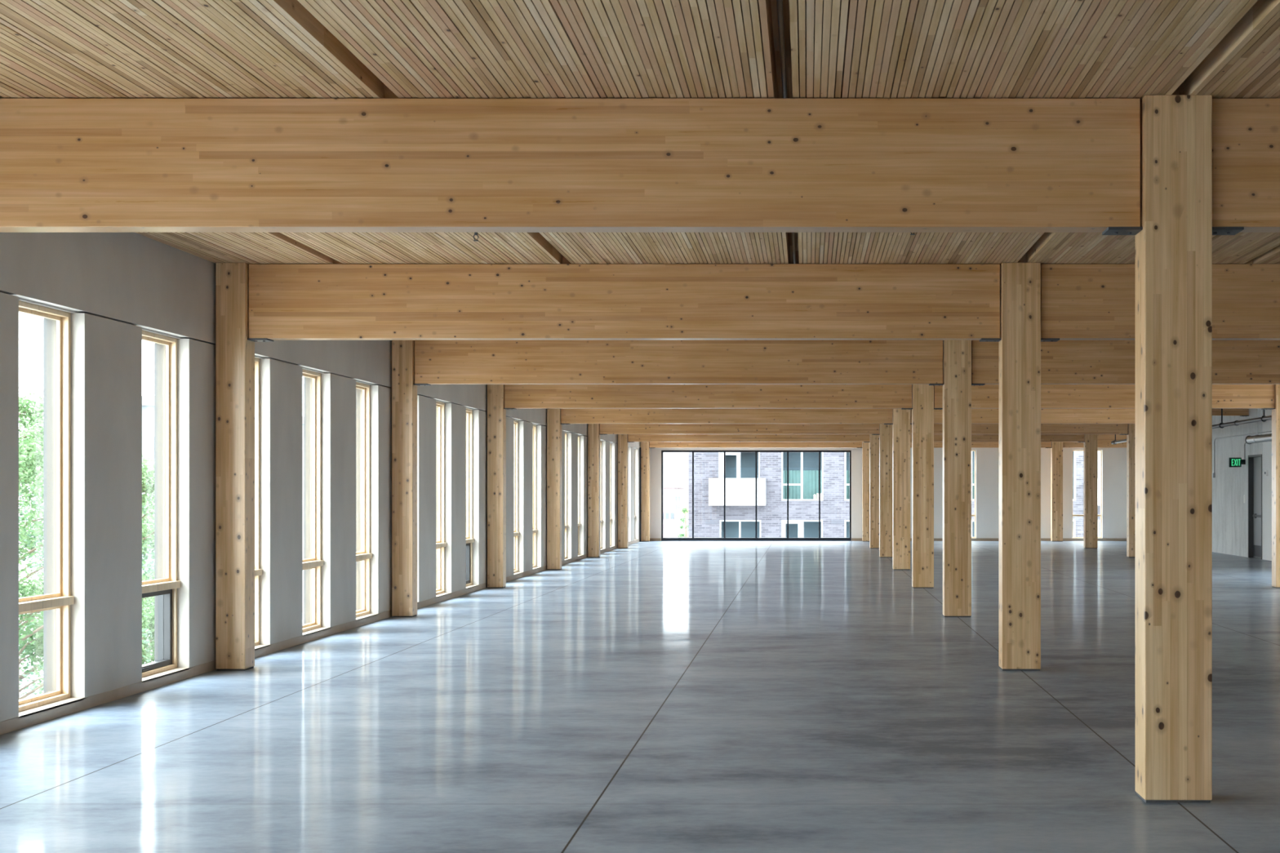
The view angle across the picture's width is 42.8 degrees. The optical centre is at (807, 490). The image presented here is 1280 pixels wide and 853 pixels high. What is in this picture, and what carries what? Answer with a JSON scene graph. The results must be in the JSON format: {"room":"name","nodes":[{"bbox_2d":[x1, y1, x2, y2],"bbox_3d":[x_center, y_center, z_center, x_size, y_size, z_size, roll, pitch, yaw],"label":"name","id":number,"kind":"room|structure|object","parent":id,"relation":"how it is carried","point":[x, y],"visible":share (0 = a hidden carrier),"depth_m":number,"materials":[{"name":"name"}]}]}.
{"room":"empty office floor","nodes":[
{"label":"empty office floor","id":0,"kind":"room"},
{"bbox_2d":[142,395,303,647],"bbox_3d":[-25.350,1.150,69.000,3.100,9.300,18.600,0,0,0],"label":"building","id":1,"kind":"structure","parent":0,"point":[148,402],"depth_m":60.01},
{"bbox_2d":[0,232,640,721],"bbox_3d":[-5.420,-0.229,22.560,0.260,4.158,58.720,0,0,0],"label":"wall","id":2,"kind":"structure","parent":0,"point":[114,287],"depth_m":14.11,"materials":[{"name":"grey paint"}]},
{"bbox_2d":[18,300,74,711],"bbox_3d":[-5.481,0.107,11.356,0.238,2.815,0.982,0,0,0],"label":"window","id":3,"kind":"structure","parent":2,"relation":"in","point":[55,602],"depth_m":11.81,"materials":[{"name":"brown wood"}]},
{"bbox_2d":[142,330,180,677],"bbox_3d":[-5.481,0.107,13.362,0.238,2.815,0.982,0,0,0],"label":"window","id":4,"kind":"structure","parent":2,"relation":"in","point":[165,584],"depth_m":13.81,"materials":[{"name":"brown wood"}]},
{"bbox_2d":[254,357,262,645],"bbox_3d":[-5.481,0.107,15.444,0.238,2.815,0.982,0,0,0],"label":"window","id":5,"kind":"structure","parent":2,"relation":"in","point":[258,571],"depth_m":15.90,"materials":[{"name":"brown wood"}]},
{"bbox_2d":[302,368,323,632],"bbox_3d":[-5.481,0.107,17.456,0.238,2.815,0.982,0,0,0],"label":"window","id":6,"kind":"structure","parent":2,"relation":"in","point":[312,562],"depth_m":17.91,"materials":[{"name":"brown wood"}]},
{"bbox_2d":[0,538,639,735],"bbox_3d":[-5.338,1.556,22.510,0.104,0.087,58.220,0,0,0],"label":"baseboard","id":7,"kind":"structure","parent":2,"relation":"attached to","point":[37,715],"depth_m":13.68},
{"bbox_2d":[355,382,372,617],"bbox_3d":[-5.481,0.107,19.462,0.238,2.815,0.982,0,0,0],"label":"window","id":8,"kind":"structure","parent":2,"relation":"in","point":[363,555],"depth_m":19.91,"materials":[{"name":"brown wood"}]},
{"bbox_2d":[435,401,446,595],"bbox_3d":[-5.481,0.107,23.556,0.238,2.815,0.982,0,0,0],"label":"window","id":9,"kind":"structure","parent":2,"relation":"in","point":[441,544],"depth_m":24.01,"materials":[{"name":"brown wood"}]},
{"bbox_2d":[466,408,474,586],"bbox_3d":[-5.481,0.107,25.562,0.238,2.815,0.982,0,0,0],"label":"window","id":10,"kind":"structure","parent":2,"relation":"in","point":[469,540],"depth_m":26.02,"materials":[{"name":"brown wood"}]},
{"bbox_2d":[513,419,519,573],"bbox_3d":[-5.481,0.107,29.656,0.238,2.815,0.982,0,0,0],"label":"window","id":11,"kind":"structure","parent":2,"relation":"in","point":[516,533],"depth_m":30.11,"materials":[{"name":"brown wood"}]},
{"bbox_2d":[533,424,537,567],"bbox_3d":[-5.481,0.107,31.662,0.238,2.815,0.982,0,0,0],"label":"window","id":12,"kind":"structure","parent":2,"relation":"in","point":[535,531],"depth_m":32.12,"materials":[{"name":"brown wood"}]},
{"bbox_2d":[564,432,568,559],"bbox_3d":[-5.481,0.107,35.756,0.238,2.815,0.982,0,0,0],"label":"window","id":13,"kind":"structure","parent":2,"relation":"in","point":[566,525],"depth_m":36.21,"materials":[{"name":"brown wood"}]},
{"bbox_2d":[577,435,580,555],"bbox_3d":[-5.481,0.107,37.762,0.238,2.815,0.982,0,0,0],"label":"window","id":14,"kind":"structure","parent":2,"relation":"in","point":[579,523],"depth_m":38.22,"materials":[{"name":"brown wood"}]},
{"bbox_2d":[600,440,602,548],"bbox_3d":[-5.481,0.107,41.856,0.238,2.815,0.982,0,0,0],"label":"window","id":15,"kind":"structure","parent":2,"relation":"in","point":[601,441],"depth_m":42.31,"materials":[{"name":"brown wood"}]},
{"bbox_2d":[609,443,612,546],"bbox_3d":[-5.481,0.107,43.862,0.238,2.815,0.982,0,0,0],"label":"window","id":16,"kind":"structure","parent":2,"relation":"in","point":[610,443],"depth_m":44.32,"materials":[{"name":"brown wood"}]},
{"bbox_2d":[639,447,640,542],"bbox_3d":[-5.262,0.120,50.900,0.054,2.960,0.040,0,0,0],"label":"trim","id":17,"kind":"structure","parent":2,"relation":"attached to","point":[639,447],"depth_m":50.88,"materials":[{"name":"beige wood"}]},
{"bbox_2d":[0,541,1279,852],"bbox_3d":[2.645,1.725,22.560,16.470,0.250,58.720,0,0,0],"label":"floor","id":18,"kind":"structure","parent":0,"point":[644,696],"depth_m":10.82,"materials":[{"name":"concrete"}]},
{"bbox_2d":[215,262,254,671],"bbox_3d":[-5.131,-0.214,14.524,0.262,3.628,0.255,0,0,0],"label":"column","id":19,"kind":"structure","parent":18,"relation":"on","point":[234,353],"depth_m":14.40,"materials":[{"name":"brown wood"}]},
{"bbox_2d":[391,340,417,617],"bbox_3d":[-5.131,-0.214,20.623,0.262,3.628,0.255,0,0,0],"label":"column","id":20,"kind":"structure","parent":18,"relation":"on","point":[404,392],"depth_m":20.50,"materials":[{"name":"wood"}]},
{"bbox_2d":[487,384,506,588],"bbox_3d":[-5.131,-0.214,26.724,0.262,3.628,0.255,0,0,0],"label":"column","id":21,"kind":"structure","parent":18,"relation":"on","point":[496,414],"depth_m":26.59,"materials":[{"name":"wood"}]},
{"bbox_2d":[546,408,561,569],"bbox_3d":[-5.131,-0.214,32.824,0.262,3.628,0.255,0,0,0],"label":"column","id":22,"kind":"structure","parent":18,"relation":"on","point":[553,426],"depth_m":32.70,"materials":[{"name":"wood"}]},
{"bbox_2d":[587,423,599,557],"bbox_3d":[-5.131,-0.214,38.923,0.262,3.628,0.255,0,0,0],"label":"column","id":23,"kind":"structure","parent":18,"relation":"on","point":[593,429],"depth_m":38.80,"materials":[{"name":"wood"}]},
{"bbox_2d":[617,434,628,548],"bbox_3d":[-5.131,-0.214,45.023,0.262,3.628,0.255,0,0,0],"label":"column","id":24,"kind":"structure","parent":18,"relation":"on","point":[623,444],"depth_m":44.90,"materials":[{"name":"wood"}]},
{"bbox_2d":[640,441,649,541],"bbox_3d":[-5.131,-0.214,51.123,0.262,3.628,0.255,0,0,0],"label":"column","id":25,"kind":"structure","parent":18,"relation":"on","point":[645,450],"depth_m":51.00,"materials":[{"name":"wood"}]},
{"bbox_2d":[862,441,869,541],"bbox_3d":[1.899,-0.214,51.123,0.345,3.628,0.255,0,0,0],"label":"column","id":26,"kind":"structure","parent":18,"relation":"on","point":[865,450],"depth_m":51.00,"materials":[{"name":"wood"}]},
{"bbox_2d":[869,434,879,548],"bbox_3d":[1.899,-0.214,45.023,0.345,3.628,0.255,0,0,0],"label":"column","id":27,"kind":"structure","parent":18,"relation":"on","point":[873,439],"depth_m":44.90,"materials":[{"name":"wood"}]},
{"bbox_2d":[879,423,892,557],"bbox_3d":[1.899,-0.214,38.923,0.345,3.628,0.255,0,0,0],"label":"column","id":28,"kind":"structure","parent":18,"relation":"on","point":[885,430],"depth_m":38.80,"materials":[{"name":"wood"}]},
{"bbox_2d":[892,408,910,569],"bbox_3d":[1.899,-0.214,32.824,0.345,3.628,0.255,0,0,0],"label":"column","id":29,"kind":"structure","parent":18,"relation":"on","point":[900,418],"depth_m":32.70,"materials":[{"name":"wood"}]},
{"bbox_2d":[911,384,933,588],"bbox_3d":[1.899,-0.214,26.724,0.345,3.628,0.255,0,0,0],"label":"column","id":30,"kind":"structure","parent":18,"relation":"on","point":[922,395],"depth_m":26.59,"materials":[{"name":"wood"}]},
{"bbox_2d":[942,340,971,617],"bbox_3d":[1.899,-0.214,20.623,0.345,3.628,0.255,0,0,0],"label":"column","id":31,"kind":"structure","parent":18,"relation":"on","point":[957,354],"depth_m":20.50,"materials":[{"name":"wood"}]},
{"bbox_2d":[998,262,1040,671],"bbox_3d":[1.899,-0.214,14.524,0.345,3.628,0.255,0,0,0],"label":"column","id":32,"kind":"structure","parent":18,"relation":"on","point":[1020,344],"depth_m":14.40,"materials":[{"name":"wood"}]},
{"bbox_2d":[1050,441,1062,541],"bbox_3d":[7.862,-0.214,51.123,0.345,3.628,0.255,0,0,0],"label":"column","id":33,"kind":"structure","parent":18,"relation":"on","point":[1056,450],"depth_m":51.00,"materials":[{"name":"wood"}]},
{"bbox_2d":[1083,434,1097,548],"bbox_3d":[7.862,-0.214,45.023,0.345,3.628,0.255,0,0,0],"label":"column","id":34,"kind":"structure","parent":18,"relation":"on","point":[1091,444],"depth_m":44.90,"materials":[{"name":"wood"}]},
{"bbox_2d":[1126,423,1135,557],"bbox_3d":[7.862,-0.214,38.923,0.345,3.628,0.255,0,0,0],"label":"column","id":35,"kind":"structure","parent":18,"relation":"on","point":[1131,437],"depth_m":38.80,"materials":[{"name":"wood"}]},
{"bbox_2d":[1135,94,1212,803],"bbox_3d":[1.899,-0.214,8.424,0.345,3.628,0.255,0,0,0],"label":"column","id":36,"kind":"structure","parent":18,"relation":"on","point":[1174,244],"depth_m":8.29,"materials":[{"name":"brown wood"}]},
{"bbox_2d":[1271,384,1279,588],"bbox_3d":[7.862,-0.214,26.724,0.345,3.628,0.255,0,0,0],"label":"column","id":37,"kind":"structure","parent":18,"relation":"on","point":[1275,412],"depth_m":26.59,"materials":[{"name":"wood"}]},
{"bbox_2d":[0,0,1279,264],"bbox_3d":[2.645,-2.278,22.560,16.470,0.500,58.720,0,0,0],"label":"ceiling","id":38,"kind":"structure","parent":0,"point":[50,49],"depth_m":7.73,"materials":[{"name":"brown wood"}]},
{"bbox_2d":[473,232,479,241],"bbox_3d":[-2.560,-1.980,12.500,0.072,0.104,0.072,0,0,0],"label":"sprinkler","id":39,"kind":"object","parent":38,"relation":"attached to","point":[475,233],"visible":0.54,"depth_m":12.49,"materials":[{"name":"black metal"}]},
{"bbox_2d":[0,98,1142,235],"bbox_3d":[-1.776,-1.681,8.441,7.005,0.685,0.184,0,0,0],"label":"timber beam","id":40,"kind":"structure","parent":38,"relation":"attached to","point":[67,165],"depth_m":8.35,"materials":[{"name":"brown wood"}]},
{"bbox_2d":[247,263,1001,342],"bbox_3d":[-1.637,-1.681,14.541,6.727,0.685,0.184,0,0,0],"label":"timber beam","id":41,"kind":"structure","parent":38,"relation":"attached to","point":[287,301],"depth_m":14.45,"materials":[{"name":"brown wood"}]},
{"bbox_2d":[413,340,943,386],"bbox_3d":[-1.637,-1.681,20.641,6.727,0.685,0.184,0,0,0],"label":"timber beam","id":42,"kind":"structure","parent":38,"relation":"attached to","point":[436,362],"depth_m":20.55,"materials":[{"name":"brown wood"}]},
{"bbox_2d":[503,384,912,409],"bbox_3d":[-1.637,-1.681,26.741,6.727,0.685,0.184,0,0,0],"label":"timber beam","id":43,"kind":"structure","parent":38,"relation":"attached to","point":[516,396],"depth_m":26.65,"materials":[{"name":"brown wood"}]},
{"bbox_2d":[560,408,893,424],"bbox_3d":[-1.637,-1.681,32.841,6.727,0.685,0.184,0,0,0],"label":"timber beam","id":44,"kind":"structure","parent":38,"relation":"attached to","point":[568,416],"depth_m":32.75,"materials":[{"name":"brown wood"}]},
{"bbox_2d":[599,423,879,435],"bbox_3d":[-1.637,-1.681,38.941,6.727,0.685,0.184,0,0,0],"label":"timber beam","id":45,"kind":"structure","parent":38,"relation":"attached to","point":[605,428],"depth_m":38.85,"materials":[{"name":"brown wood"}]},
{"bbox_2d":[627,434,870,442],"bbox_3d":[-1.637,-1.681,45.041,6.727,0.685,0.184,0,0,0],"label":"timber beam","id":46,"kind":"structure","parent":38,"relation":"attached to","point":[631,437],"depth_m":44.95,"materials":[{"name":"brown wood"}]},
{"bbox_2d":[648,441,862,448],"bbox_3d":[-1.637,-1.681,51.141,6.727,0.685,0.184,0,0,0],"label":"timber beam","id":47,"kind":"structure","parent":38,"relation":"attached to","point":[652,444],"depth_m":51.05,"materials":[{"name":"brown wood"}]},
{"bbox_2d":[776,0,795,263],"bbox_3d":[-0.121,-2.103,22.510,0.026,0.026,58.020,0,0,0],"label":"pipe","id":48,"kind":"object","parent":38,"relation":"attached to","point":[779,2],"visible":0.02,"depth_m":7.78,"materials":[{"name":"black metal"}]},
{"bbox_2d":[910,441,1051,448],"bbox_3d":[4.881,-1.681,51.141,5.618,0.685,0.184,0,0,0],"label":"timber beam","id":49,"kind":"structure","parent":38,"relation":"attached to","point":[936,444],"depth_m":51.05,"materials":[{"name":"brown wood"}]},
{"bbox_2d":[910,434,1084,442],"bbox_3d":[4.881,-1.681,45.041,5.618,0.685,0.184,0,0,0],"label":"timber beam","id":50,"kind":"structure","parent":38,"relation":"attached to","point":[937,437],"depth_m":44.95,"materials":[{"name":"brown wood"}]},
{"bbox_2d":[910,423,1128,435],"bbox_3d":[4.881,-1.681,38.941,5.618,0.685,0.184,0,0,0],"label":"timber beam","id":51,"kind":"structure","parent":38,"relation":"attached to","point":[976,428],"depth_m":38.85,"materials":[{"name":"brown wood"}]},
{"bbox_2d":[910,408,1135,424],"bbox_3d":[4.881,-1.681,32.841,5.618,0.685,0.184,0,0,0],"label":"timber beam","id":52,"kind":"structure","parent":38,"relation":"attached to","point":[978,415],"depth_m":32.75,"materials":[{"name":"brown wood"}]},
{"bbox_2d":[1062,434,1126,447],"bbox_3d":[9.312,-1.692,51.141,2.530,0.664,0.180,0,0,0],"label":"timber beam","id":53,"kind":"structure","parent":38,"relation":"attached to","point":[1104,440],"depth_m":51.05,"materials":[{"name":"brown wood"}]},
{"bbox_2d":[933,384,1275,409],"bbox_3d":[4.881,-1.681,26.741,5.618,0.685,0.184,0,0,0],"label":"timber beam","id":54,"kind":"structure","parent":38,"relation":"attached to","point":[1261,397],"depth_m":26.65,"materials":[{"name":"brown wood"}]},
{"bbox_2d":[971,340,1279,386],"bbox_3d":[4.881,-1.681,20.641,5.618,0.685,0.184,0,0,0],"label":"timber beam","id":55,"kind":"structure","parent":38,"relation":"attached to","point":[1062,362],"depth_m":20.55,"materials":[{"name":"brown wood"}]},
{"bbox_2d":[1040,263,1279,342],"bbox_3d":[4.881,-1.681,14.541,5.618,0.685,0.184,0,0,0],"label":"timber beam","id":56,"kind":"structure","parent":38,"relation":"attached to","point":[1079,301],"depth_m":14.45,"materials":[{"name":"brown wood"}]},
{"bbox_2d":[1111,408,1271,444],"bbox_3d":[9.000,-1.693,39.400,0.124,0.670,16.800,0,0,0],"label":"pipe","id":57,"kind":"object","parent":38,"relation":"hanging from","point":[1264,418],"visible":0.54,"depth_m":33.97,"materials":[{"name":"grey metal"}]},
{"bbox_2d":[1212,408,1248,416],"bbox_3d":[9.318,-1.904,38.941,2.542,0.240,0.184,0,0,0],"label":"timber beam","id":58,"kind":"structure","parent":38,"relation":"attached to","point":[1242,412],"depth_m":38.85,"materials":[{"name":"brown wood"}]},
{"bbox_2d":[1212,98,1279,235],"bbox_3d":[4.881,-1.681,8.441,5.618,0.685,0.184,0,0,0],"label":"timber beam","id":59,"kind":"structure","parent":38,"relation":"attached to","point":[1246,132],"depth_m":8.35,"materials":[{"name":"brown wood"}]},
{"bbox_2d":[1244,408,1271,444],"bbox_3d":[10.000,-1.540,33.950,0.196,0.976,5.500,0,0,0],"label":"duct","id":60,"kind":"object","parent":38,"relation":"hanging from","point":[1257,438],"visible":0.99,"depth_m":35.77,"materials":[{"name":"metal"}]},
{"bbox_2d":[662,452,688,491],"bbox_3d":[-18.795,-0.660,240.000,5.697,12.919,20.600,0,0,0],"label":"sky","id":61,"kind":"structure","parent":0,"point":[675,464],"depth_m":230.03,"materials":[{"name":"white"}]},
{"bbox_2d":[649,447,1126,537],"bbox_3d":[2.665,-0.229,51.780,16.430,4.158,0.320,0,0,0],"label":"wall","id":62,"kind":"structure","parent":0,"point":[1113,459],"depth_m":51.62,"materials":[{"name":"paint"}]},
{"bbox_2d":[661,450,851,541],"bbox_3d":[-1.640,0.157,51.680,6.050,2.887,0.160,0,0,0],"label":"window","id":63,"kind":"structure","parent":62,"relation":"in","point":[692,539],"depth_m":51.62,"materials":[{"name":"clear glass"}]},
{"bbox_2d":[649,537,1126,541],"bbox_3d":[2.645,1.558,51.614,15.870,0.085,0.011,0,0,0],"label":"baseboard","id":64,"kind":"structure","parent":62,"relation":"attached to","point":[651,539],"depth_m":51.60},
{"bbox_2d":[971,449,975,537],"bbox_3d":[4.888,0.107,51.758,0.960,2.815,0.105,0,0,0],"label":"window","id":65,"kind":"structure","parent":62,"relation":"in","point":[972,515],"depth_m":51.72,"materials":[{"name":"brown wood"}]},
{"bbox_2d":[1072,449,1102,537],"bbox_3d":[8.910,0.107,51.758,0.960,2.815,0.105,0,0,0],"label":"window","id":66,"kind":"structure","parent":62,"relation":"in","point":[1100,451],"depth_m":51.72,"materials":[{"name":"brown wood"}]},
{"bbox_2d":[1212,408,1271,560],"bbox_3d":[10.730,-0.229,22.500,0.300,4.158,58.840,0,0,0],"label":"wall","id":67,"kind":"structure","parent":0,"point":[1229,485],"depth_m":39.91,"materials":[{"name":"concrete"}]},
{"bbox_2d":[1228,457,1245,466],"bbox_3d":[10.384,-0.685,39.180,0.389,0.230,0.070,0,0,0],"label":"exit sign","id":68,"kind":"object","parent":67,"relation":"attached to","point":[1233,462],"visible":1,"depth_m":39.15,"materials":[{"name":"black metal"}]},
{"bbox_2d":[1212,431,1271,477],"bbox_3d":[10.549,-0.852,39.075,0.060,1.023,6.150,0,0,0],"label":"conduit","id":69,"kind":"object","parent":67,"relation":"attached to","point":[1214,473],"visible":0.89,"depth_m":41.07,"materials":[{"name":"grey metal"}]},
{"bbox_2d":[1243,494,1245,502],"bbox_3d":[10.573,0.200,39.210,0.014,0.200,0.160,0,0,0],"label":"light switch","id":70,"kind":"object","parent":67,"relation":"attached to","point":[1244,495],"visible":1,"depth_m":39.20,"materials":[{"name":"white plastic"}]},
{"bbox_2d":[1248,453,1262,559],"bbox_3d":[10.656,0.375,38.310,0.168,2.450,1.180,0,0,0],"label":"door","id":71,"kind":"structure","parent":67,"relation":"in","point":[1255,461],"depth_m":38.70,"materials":[{"name":"grey paint"}]},
{"bbox_2d":[1264,470,1268,475],"bbox_3d":[10.556,-0.410,37.310,0.056,0.140,0.180,0,0,0],"label":"fire alarm","id":72,"kind":"object","parent":67,"relation":"attached to","point":[1266,472],"visible":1,"depth_m":37.22,"materials":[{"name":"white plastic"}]},
{"label":"outside","id":73,"kind":"structure","parent":0,"visible":0},
{"bbox_3d":[10.000,5.725,153.000,60.000,0.150,174.000,0,0,0],"label":"sidewalk","id":74,"kind":"object","parent":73,"visible":0},
{"bbox_2d":[662,484,686,537],"bbox_3d":[-16.809,2.561,197.000,3.034,6.479,14.600,0,0,0],"label":"house","id":75,"kind":"structure","parent":74,"relation":"on","point":[668,500],"depth_m":190.00,"materials":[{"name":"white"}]},
{"bbox_2d":[671,491,688,537],"bbox_3d":[-14.139,2.938,191.000,1.209,5.723,30.600,0,0,0],"label":"house","id":76,"kind":"structure","parent":74,"relation":"on","point":[681,497],"depth_m":175.98,"materials":[{"name":"white"}]},
{"bbox_2d":[676,506,688,537],"bbox_3d":[-9.014,3.516,119.922,1.356,4.580,1.341,0,0,0],"label":"tree","id":77,"kind":"object","parent":74,"relation":"on","point":[684,510],"visible":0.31,"depth_m":119.92,"materials":[{"name":"green plant"}]},
{"bbox_2d":[688,451,1100,537],"bbox_3d":[10.314,-0.134,108.994,31.531,14.332,74.188,0,0,0],"label":"brick building","id":78,"kind":"structure","parent":74,"relation":"on","point":[708,467],"depth_m":73.00,"materials":[{"name":"grey brick"}]},
{"bbox_2d":[705,520,718,524],"bbox_3d":[-4.329,1.403,72.984,0.569,0.177,0.029,0,0,0],"label":"brick","id":79,"kind":"object","parent":78,"relation":"attached to","point":[707,522],"depth_m":72.97,"materials":[{"name":"grey brick"}]},
{"bbox_2d":[705,452,718,454],"bbox_3d":[-4.329,-1.706,72.984,0.569,0.177,0.029,0,0,0],"label":"brick","id":80,"kind":"object","parent":78,"relation":"attached to","point":[706,453],"depth_m":72.98,"materials":[{"name":"grey brick"}]},
{"bbox_2d":[782,470,822,498],"bbox_3d":[-0.240,-0.234,73.585,1.746,1.378,0.070,0,0,0],"label":"curtain","id":81,"kind":"object","parent":78,"relation":"hanging from","point":[810,477],"depth_m":73.57,"materials":[{"name":"teal fabric"}]},
{"bbox_2d":[831,520,844,524],"bbox_3d":[1.346,1.403,72.984,0.569,0.177,0.029,0,0,0],"label":"brick","id":82,"kind":"object","parent":78,"relation":"attached to","point":[833,522],"depth_m":72.97,"materials":[{"name":"grey brick"}]},
{"bbox_2d":[831,452,844,454],"bbox_3d":[1.346,-1.706,72.984,0.569,0.177,0.029,0,0,0],"label":"brick","id":83,"kind":"object","parent":78,"relation":"attached to","point":[832,453],"depth_m":72.98,"materials":[{"name":"grey brick"}]},
{"bbox_2d":[846,470,849,498],"bbox_3d":[2.603,-0.234,73.585,1.746,1.378,0.070,0,0,0],"label":"curtain","id":84,"kind":"object","parent":78,"relation":"hanging from","point":[847,471],"depth_m":73.57,"materials":[{"name":"fabric"}]},
{"bbox_2d":[972,470,974,498],"bbox_3d":[8.291,-0.234,73.585,1.746,1.378,0.070,0,0,0],"label":"curtain","id":85,"kind":"object","parent":78,"relation":"hanging from","point":[973,471],"depth_m":73.57,"materials":[{"name":"fabric"}]},
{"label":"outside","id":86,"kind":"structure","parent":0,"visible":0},
{"bbox_2d":[18,508,303,697],"bbox_3d":[0.000,5.950,230.000,520.000,0.300,580.000,0,0,0],"label":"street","id":87,"kind":"structure","parent":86,"point":[23,574],"depth_m":65.28,"materials":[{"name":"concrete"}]},
{"bbox_2d":[18,430,151,697],"bbox_3d":[-11.627,2.321,23.320,4.427,6.967,3.596,0,0,4],"label":"tree","id":88,"kind":"object","parent":87,"relation":"on","point":[24,675],"visible":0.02,"depth_m":23.08,"materials":[{"name":"green plant"}]},
{"bbox_2d":[18,387,154,699],"bbox_3d":[-9.604,2.152,19.449,3.653,7.304,3.851,0,0,37],"label":"tree","id":89,"kind":"object","parent":87,"relation":"on","point":[31,448],"visible":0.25,"depth_m":19.24,"materials":[{"name":"green plant"}]},
{"bbox_2d":[19,453,154,697],"bbox_3d":[-12.712,2.487,29.557,4.216,6.635,4.202,0,0,-21],"label":"tree","id":90,"kind":"object","parent":87,"relation":"on","point":[148,473],"visible":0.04,"depth_m":29.06,"materials":[{"name":"green plant"}]},
{"bbox_2d":[32,494,154,663],"bbox_3d":[-14.509,2.815,34.243,4.794,5.981,4.452,0,0,8],"label":"tree","id":91,"kind":"object","parent":87,"relation":"on","point":[149,566],"visible":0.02,"depth_m":33.83,"materials":[{"name":"green plant"}]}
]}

